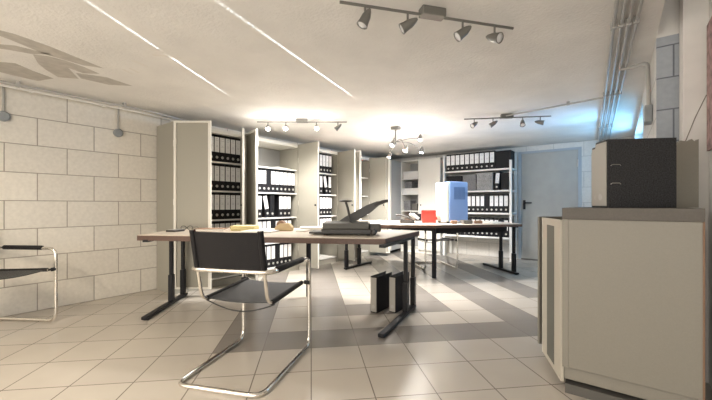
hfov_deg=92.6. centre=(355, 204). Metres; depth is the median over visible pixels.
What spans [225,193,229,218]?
ring binder
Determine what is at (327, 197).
ring binder
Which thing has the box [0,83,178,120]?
ceiling pipe
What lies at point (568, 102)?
ceiling pipe
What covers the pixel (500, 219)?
ring binder
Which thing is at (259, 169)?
ring binder
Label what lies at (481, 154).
ring binder
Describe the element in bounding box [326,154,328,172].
ring binder
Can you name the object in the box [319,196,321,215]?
ring binder
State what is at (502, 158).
box
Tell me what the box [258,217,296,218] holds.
shelf
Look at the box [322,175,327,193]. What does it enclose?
ring binder
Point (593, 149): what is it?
ring binder
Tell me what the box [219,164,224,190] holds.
ring binder
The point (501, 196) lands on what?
ring binder
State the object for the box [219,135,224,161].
ring binder
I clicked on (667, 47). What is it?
wall
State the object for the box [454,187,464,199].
grille
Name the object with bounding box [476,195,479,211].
ring binder
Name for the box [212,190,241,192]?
shelf
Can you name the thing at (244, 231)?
pile
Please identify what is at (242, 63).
ceiling
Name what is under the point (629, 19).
ceiling pipe
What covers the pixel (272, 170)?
ring binder
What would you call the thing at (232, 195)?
ring binder
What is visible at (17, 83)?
ceiling pipe
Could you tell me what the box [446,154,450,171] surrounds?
ring binder
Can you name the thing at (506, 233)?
ring binder
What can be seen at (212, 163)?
ring binder
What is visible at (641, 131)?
wall
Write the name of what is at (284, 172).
ring binder
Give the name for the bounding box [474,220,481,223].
box
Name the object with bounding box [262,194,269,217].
ring binder
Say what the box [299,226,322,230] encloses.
pile
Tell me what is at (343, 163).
filing cabinet
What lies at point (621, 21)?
ceiling pipe
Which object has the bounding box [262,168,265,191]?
ring binder
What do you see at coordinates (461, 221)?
box
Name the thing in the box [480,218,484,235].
ring binder
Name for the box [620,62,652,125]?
conduit
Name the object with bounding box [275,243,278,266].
ring binder
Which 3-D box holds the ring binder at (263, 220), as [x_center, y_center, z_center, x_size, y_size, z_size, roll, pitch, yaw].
[-1.414,0.371,4.898,0.304,0.335,0.074,0,0,37]
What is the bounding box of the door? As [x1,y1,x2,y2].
[518,147,581,258]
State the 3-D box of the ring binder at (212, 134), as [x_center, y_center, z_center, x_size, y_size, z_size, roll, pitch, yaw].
[-1.896,-0.709,4.269,0.304,0.335,0.074,0,0,37]
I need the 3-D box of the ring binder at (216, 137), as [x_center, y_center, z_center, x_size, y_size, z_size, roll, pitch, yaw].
[-1.851,-0.709,4.328,0.304,0.335,0.074,0,0,37]
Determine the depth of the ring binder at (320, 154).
5.71 m
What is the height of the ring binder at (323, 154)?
0.335 m
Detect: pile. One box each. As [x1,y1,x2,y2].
[230,225,259,230]
[240,230,278,232]
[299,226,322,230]
[372,221,394,222]
[482,221,504,222]
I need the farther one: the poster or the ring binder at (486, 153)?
the ring binder at (486, 153)
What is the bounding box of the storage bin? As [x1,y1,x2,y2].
[421,210,436,222]
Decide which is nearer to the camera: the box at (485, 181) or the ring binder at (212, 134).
the ring binder at (212, 134)
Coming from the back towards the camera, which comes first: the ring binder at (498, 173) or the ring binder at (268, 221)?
the ring binder at (498, 173)
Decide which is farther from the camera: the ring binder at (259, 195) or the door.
the door
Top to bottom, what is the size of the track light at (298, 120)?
0.156 m
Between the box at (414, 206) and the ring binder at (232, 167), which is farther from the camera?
the box at (414, 206)
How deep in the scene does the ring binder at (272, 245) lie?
4.93 m
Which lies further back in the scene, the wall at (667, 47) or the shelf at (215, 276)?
the shelf at (215, 276)
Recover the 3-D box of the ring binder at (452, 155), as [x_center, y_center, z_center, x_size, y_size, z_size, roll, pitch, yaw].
[1.992,-0.829,6.789,0.088,0.335,0.304,0,0,37]
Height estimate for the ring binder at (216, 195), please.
0.335 m
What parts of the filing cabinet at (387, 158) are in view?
door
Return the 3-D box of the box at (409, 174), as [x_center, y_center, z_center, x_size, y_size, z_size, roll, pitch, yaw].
[1.251,-0.640,7.372,0.358,0.159,0.288,0,0,37]
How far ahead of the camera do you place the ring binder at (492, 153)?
6.21 m
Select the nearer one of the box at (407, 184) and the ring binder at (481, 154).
the ring binder at (481, 154)
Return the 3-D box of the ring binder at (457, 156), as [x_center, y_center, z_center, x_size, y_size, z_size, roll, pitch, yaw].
[2.065,-0.829,6.732,0.088,0.335,0.304,0,0,37]
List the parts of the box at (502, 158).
lid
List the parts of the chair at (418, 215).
frame, seat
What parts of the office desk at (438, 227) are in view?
post, leg, post, post, leg, post, post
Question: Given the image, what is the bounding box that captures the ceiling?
[0,0,664,158]
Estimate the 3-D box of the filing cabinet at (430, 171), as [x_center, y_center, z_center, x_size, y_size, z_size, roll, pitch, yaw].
[1.299,0.025,7.044,0.925,1.950,0.922,0,0,37]
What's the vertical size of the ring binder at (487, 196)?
0.335 m
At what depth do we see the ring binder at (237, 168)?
4.46 m
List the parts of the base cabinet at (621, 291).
door, door, post, post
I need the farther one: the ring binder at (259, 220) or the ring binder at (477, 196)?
the ring binder at (477, 196)
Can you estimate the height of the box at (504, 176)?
0.309 m
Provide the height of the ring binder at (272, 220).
0.335 m
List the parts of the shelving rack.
post, post, shelf, shelf, shelf, shelf, post, post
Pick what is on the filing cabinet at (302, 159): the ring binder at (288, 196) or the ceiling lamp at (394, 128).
the ring binder at (288, 196)
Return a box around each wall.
[0,86,372,316]
[391,137,632,258]
[633,41,655,138]
[656,0,678,141]
[709,0,711,387]
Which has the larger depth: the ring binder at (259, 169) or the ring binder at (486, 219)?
the ring binder at (486, 219)
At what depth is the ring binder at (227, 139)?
4.35 m
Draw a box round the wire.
[685,95,706,140]
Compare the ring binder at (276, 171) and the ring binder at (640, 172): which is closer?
the ring binder at (640, 172)
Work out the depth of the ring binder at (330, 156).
5.91 m
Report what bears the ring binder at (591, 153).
on the base cabinet at (621, 291)
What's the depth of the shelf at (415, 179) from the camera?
7.33 m
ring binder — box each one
[212,134,213,160]
[212,163,213,189]
[212,192,213,219]
[214,134,218,160]
[214,163,218,189]
[214,192,218,218]
[214,221,218,227]
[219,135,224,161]
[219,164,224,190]
[219,193,224,218]
[219,221,224,227]
[225,136,229,162]
[225,165,229,190]
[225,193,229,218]
[225,221,229,227]
[230,137,234,162]
[230,165,234,190]
[230,193,234,218]
[235,138,239,163]
[235,166,239,190]
[235,193,239,218]
[258,168,261,191]
[258,194,261,217]
[258,219,261,227]
[261,219,265,227]
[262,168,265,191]
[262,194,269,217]
[266,169,270,191]
[266,219,270,227]
[266,244,270,267]
[267,194,273,216]
[271,169,274,192]
[271,219,274,227]
[271,244,274,266]
[274,194,282,216]
[275,170,278,192]
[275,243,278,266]
[279,170,282,192]
[279,243,282,264]
[283,171,286,192]
[283,195,286,216]
[283,243,286,263]
[287,171,290,192]
[287,195,290,216]
[287,243,290,261]
[291,171,294,192]
[319,153,321,172]
[319,174,321,193]
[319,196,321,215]
[322,153,325,172]
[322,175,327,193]
[322,196,325,215]
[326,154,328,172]
[326,175,330,194]
[326,196,328,214]
[329,155,331,173]
[329,196,331,214]
[371,271,391,312]
[389,271,408,312]
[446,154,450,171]
[451,154,454,170]
[455,154,459,170]
[460,153,464,170]
[465,153,469,169]
[468,195,471,211]
[470,152,473,169]
[472,195,475,211]
[474,152,478,169]
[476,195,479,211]
[479,151,483,169]
[480,194,484,211]
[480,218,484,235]
[484,151,489,168]
[485,194,489,212]
[485,218,489,235]
[490,150,494,168]
[490,194,493,212]
[490,218,493,236]
[494,171,503,189]
[494,194,498,212]
[494,218,498,236]
[499,194,503,212]
[499,218,504,236]
[504,194,508,212]
[504,218,508,236]
[591,153,591,205]
[592,148,595,207]
[595,137,676,207]
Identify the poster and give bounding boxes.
[707,16,711,150]
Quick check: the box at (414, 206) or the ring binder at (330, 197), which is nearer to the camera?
the ring binder at (330, 197)
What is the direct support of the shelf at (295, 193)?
attached to the filing cabinet at (302, 159)
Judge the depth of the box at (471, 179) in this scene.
6.46 m
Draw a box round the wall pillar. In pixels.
[679,0,708,382]
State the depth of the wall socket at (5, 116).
3.02 m
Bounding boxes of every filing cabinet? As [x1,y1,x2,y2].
[157,121,245,293]
[246,129,318,279]
[298,149,354,269]
[338,151,385,261]
[369,157,391,254]
[390,158,448,254]
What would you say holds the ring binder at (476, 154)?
on the shelving rack
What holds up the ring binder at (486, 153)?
on the shelving rack
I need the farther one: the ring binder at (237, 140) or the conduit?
the ring binder at (237, 140)
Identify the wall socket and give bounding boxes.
[0,87,10,121]
[113,109,122,136]
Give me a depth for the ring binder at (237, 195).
4.46 m
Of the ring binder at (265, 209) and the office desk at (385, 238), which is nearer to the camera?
the office desk at (385, 238)
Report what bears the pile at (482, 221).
on the office desk at (438, 227)
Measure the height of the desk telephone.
0.133 m
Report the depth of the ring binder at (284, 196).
5.11 m
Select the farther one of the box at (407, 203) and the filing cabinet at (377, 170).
the box at (407, 203)
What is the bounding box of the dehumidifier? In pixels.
[436,181,467,222]
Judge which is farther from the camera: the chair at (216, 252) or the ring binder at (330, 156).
the ring binder at (330, 156)
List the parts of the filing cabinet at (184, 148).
door, panel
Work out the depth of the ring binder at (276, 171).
4.98 m
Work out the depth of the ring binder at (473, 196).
6.42 m
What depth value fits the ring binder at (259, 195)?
4.75 m
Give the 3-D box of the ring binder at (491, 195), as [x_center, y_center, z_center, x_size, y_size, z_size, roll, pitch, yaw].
[2.573,-0.029,6.343,0.074,0.335,0.304,0,0,37]
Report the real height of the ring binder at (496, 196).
0.335 m
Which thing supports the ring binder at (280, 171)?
on the filing cabinet at (302, 159)
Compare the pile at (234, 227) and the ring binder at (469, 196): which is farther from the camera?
the ring binder at (469, 196)
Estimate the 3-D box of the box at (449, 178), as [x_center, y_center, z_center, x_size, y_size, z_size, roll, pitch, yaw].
[2.017,-0.420,6.784,0.308,0.299,0.308,0,0,37]
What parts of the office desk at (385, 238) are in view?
leg, post, post, post, leg, post, post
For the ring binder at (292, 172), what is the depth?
5.22 m
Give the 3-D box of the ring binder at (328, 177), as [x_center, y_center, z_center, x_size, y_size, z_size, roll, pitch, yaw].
[-0.572,-0.348,5.995,0.304,0.335,0.074,0,0,37]
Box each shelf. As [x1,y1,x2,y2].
[212,161,241,165]
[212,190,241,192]
[212,219,241,220]
[212,272,241,279]
[258,166,296,170]
[258,192,296,194]
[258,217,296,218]
[319,254,335,259]
[402,178,417,180]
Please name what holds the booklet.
on the desk telephone
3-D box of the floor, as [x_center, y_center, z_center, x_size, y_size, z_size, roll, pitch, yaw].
[0.587,1.060,2.859,6.550,0.120,8.850,0,0,37]
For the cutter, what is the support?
on the office desk at (385, 238)
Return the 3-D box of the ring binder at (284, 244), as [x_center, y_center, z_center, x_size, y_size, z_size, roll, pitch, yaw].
[-1.176,0.732,5.207,0.304,0.335,0.074,0,0,37]
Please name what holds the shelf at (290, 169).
attached to the filing cabinet at (302, 159)
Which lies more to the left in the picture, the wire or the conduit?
the conduit
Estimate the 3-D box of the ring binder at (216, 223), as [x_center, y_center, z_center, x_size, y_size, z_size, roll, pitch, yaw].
[-1.851,0.371,4.328,0.304,0.335,0.074,0,0,37]
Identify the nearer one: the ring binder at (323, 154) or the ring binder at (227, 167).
the ring binder at (227, 167)
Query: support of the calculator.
on the office desk at (385, 238)
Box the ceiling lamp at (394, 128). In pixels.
[387,126,422,157]
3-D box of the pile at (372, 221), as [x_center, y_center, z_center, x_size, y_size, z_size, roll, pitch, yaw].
[0.406,0.249,5.043,0.317,0.020,0.230,0,0,15]
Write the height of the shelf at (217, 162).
0.018 m
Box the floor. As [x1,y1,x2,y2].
[0,248,711,399]
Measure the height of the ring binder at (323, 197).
0.335 m
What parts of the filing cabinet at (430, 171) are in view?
door, door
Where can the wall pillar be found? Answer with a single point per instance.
(693, 14)
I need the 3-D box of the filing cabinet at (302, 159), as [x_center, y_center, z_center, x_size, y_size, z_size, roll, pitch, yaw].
[-1.211,0.035,4.824,0.864,1.930,1.092,0,0,37]
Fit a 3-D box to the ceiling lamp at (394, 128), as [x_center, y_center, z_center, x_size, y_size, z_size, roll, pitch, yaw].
[0.731,-0.889,4.839,0.547,0.362,0.858,0,0,3]
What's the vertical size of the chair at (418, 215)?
0.862 m
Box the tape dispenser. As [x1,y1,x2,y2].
[275,220,293,230]
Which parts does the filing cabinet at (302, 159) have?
door, panel, door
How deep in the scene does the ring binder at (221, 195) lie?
4.29 m
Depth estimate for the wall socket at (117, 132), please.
3.72 m
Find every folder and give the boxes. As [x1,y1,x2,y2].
[195,228,229,230]
[677,139,698,207]
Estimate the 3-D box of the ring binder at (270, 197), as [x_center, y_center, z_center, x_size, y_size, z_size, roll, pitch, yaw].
[-1.327,0.011,5.011,0.304,0.335,0.074,0,0,37]
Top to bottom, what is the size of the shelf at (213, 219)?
0.018 m
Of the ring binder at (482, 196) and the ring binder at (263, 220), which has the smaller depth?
the ring binder at (263, 220)
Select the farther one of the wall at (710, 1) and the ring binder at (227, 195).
the ring binder at (227, 195)
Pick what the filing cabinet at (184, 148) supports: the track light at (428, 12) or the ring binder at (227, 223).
the ring binder at (227, 223)
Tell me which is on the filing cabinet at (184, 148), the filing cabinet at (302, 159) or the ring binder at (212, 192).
the ring binder at (212, 192)
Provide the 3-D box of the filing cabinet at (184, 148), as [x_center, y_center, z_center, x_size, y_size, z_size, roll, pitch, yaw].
[-1.782,0.035,4.153,0.777,1.930,0.919,0,0,37]
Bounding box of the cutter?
[309,199,388,235]
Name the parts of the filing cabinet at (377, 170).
door, door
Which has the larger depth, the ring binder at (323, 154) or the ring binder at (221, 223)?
the ring binder at (323, 154)
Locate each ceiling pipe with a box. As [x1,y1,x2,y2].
[0,80,187,120]
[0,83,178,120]
[506,97,602,115]
[598,0,618,141]
[601,0,626,140]
[605,0,635,139]
[608,0,643,138]
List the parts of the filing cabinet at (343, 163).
panel, door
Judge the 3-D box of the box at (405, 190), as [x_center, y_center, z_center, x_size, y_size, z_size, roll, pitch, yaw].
[1.251,-0.300,7.372,0.378,0.119,0.308,0,0,37]
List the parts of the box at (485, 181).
lid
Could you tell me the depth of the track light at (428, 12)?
1.83 m
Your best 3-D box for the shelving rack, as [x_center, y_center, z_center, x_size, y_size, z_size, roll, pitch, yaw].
[2.354,0.010,6.535,1.280,1.980,0.395,0,0,37]
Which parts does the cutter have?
blade arm, knob, arm handle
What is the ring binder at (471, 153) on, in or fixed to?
on the shelving rack
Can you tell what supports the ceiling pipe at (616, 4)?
attached to the ceiling
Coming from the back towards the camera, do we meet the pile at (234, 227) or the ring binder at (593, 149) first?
the pile at (234, 227)
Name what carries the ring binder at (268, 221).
on the filing cabinet at (302, 159)
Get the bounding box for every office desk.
[137,228,418,337]
[344,220,521,277]
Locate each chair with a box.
[0,245,57,321]
[178,229,310,397]
[415,213,457,269]
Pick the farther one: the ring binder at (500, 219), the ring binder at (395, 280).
the ring binder at (500, 219)
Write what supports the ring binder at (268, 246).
on the filing cabinet at (302, 159)
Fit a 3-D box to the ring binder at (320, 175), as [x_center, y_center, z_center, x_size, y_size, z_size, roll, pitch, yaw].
[-0.706,-0.348,5.821,0.304,0.335,0.074,0,0,37]
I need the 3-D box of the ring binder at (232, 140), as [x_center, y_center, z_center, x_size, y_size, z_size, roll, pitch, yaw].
[-1.715,-0.709,4.505,0.304,0.335,0.074,0,0,37]
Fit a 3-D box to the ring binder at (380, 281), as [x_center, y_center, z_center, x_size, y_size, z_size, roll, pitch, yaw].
[0.245,0.832,3.276,0.070,0.335,0.304,0,0,33]
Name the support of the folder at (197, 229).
on the office desk at (385, 238)
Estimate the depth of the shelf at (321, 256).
5.94 m
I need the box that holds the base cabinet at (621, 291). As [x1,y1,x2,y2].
[538,207,704,399]
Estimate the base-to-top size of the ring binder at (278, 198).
0.335 m
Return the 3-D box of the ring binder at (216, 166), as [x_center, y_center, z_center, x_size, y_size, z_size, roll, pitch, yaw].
[-1.851,-0.348,4.328,0.304,0.335,0.074,0,0,37]
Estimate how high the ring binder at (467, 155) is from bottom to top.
0.335 m
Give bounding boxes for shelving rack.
[443,152,516,261]
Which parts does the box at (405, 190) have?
lid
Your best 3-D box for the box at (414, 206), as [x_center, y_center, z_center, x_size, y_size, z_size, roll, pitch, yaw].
[1.306,0.044,7.304,0.128,0.149,0.228,0,0,37]
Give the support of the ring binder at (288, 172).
on the filing cabinet at (302, 159)
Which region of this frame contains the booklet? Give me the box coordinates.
[409,213,419,219]
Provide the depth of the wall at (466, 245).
6.46 m
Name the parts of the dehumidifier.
panel, water tank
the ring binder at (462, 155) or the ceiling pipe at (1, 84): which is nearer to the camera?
the ceiling pipe at (1, 84)
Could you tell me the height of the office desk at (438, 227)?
0.740 m
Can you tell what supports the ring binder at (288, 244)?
on the filing cabinet at (302, 159)
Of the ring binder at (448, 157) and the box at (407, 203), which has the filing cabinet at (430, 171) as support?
the box at (407, 203)
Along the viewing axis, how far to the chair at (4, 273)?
2.89 m
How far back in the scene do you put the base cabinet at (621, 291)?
1.66 m
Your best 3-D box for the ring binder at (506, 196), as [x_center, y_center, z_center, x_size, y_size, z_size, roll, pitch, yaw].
[2.770,-0.029,6.191,0.074,0.335,0.304,0,0,37]
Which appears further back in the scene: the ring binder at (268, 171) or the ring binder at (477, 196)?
the ring binder at (477, 196)
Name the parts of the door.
handle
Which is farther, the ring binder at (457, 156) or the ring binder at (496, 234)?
the ring binder at (457, 156)
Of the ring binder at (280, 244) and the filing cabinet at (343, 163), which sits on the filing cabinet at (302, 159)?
the ring binder at (280, 244)
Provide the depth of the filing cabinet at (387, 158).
6.61 m
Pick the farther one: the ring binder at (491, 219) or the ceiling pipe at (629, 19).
the ring binder at (491, 219)
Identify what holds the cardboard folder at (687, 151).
on the base cabinet at (621, 291)
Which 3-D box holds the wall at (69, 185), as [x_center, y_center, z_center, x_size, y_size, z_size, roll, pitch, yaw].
[-1.932,-0.035,4.792,0.200,2.070,8.850,0,0,37]
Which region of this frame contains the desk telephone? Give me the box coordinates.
[396,214,414,222]
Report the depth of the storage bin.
4.90 m
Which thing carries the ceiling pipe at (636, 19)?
attached to the ceiling
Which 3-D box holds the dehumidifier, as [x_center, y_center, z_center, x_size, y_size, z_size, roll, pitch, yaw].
[1.405,-0.040,5.046,0.415,0.600,0.284,0,0,-23]
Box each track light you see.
[257,118,346,130]
[339,0,513,43]
[464,114,550,127]
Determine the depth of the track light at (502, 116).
3.99 m
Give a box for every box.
[403,171,417,178]
[403,188,417,193]
[404,200,415,210]
[405,182,417,187]
[412,204,417,210]
[447,176,462,181]
[460,220,472,223]
[463,174,476,190]
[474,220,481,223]
[476,172,495,190]
[495,150,514,168]
[501,172,512,189]
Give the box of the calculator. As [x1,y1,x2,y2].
[166,229,184,231]
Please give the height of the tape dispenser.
0.103 m

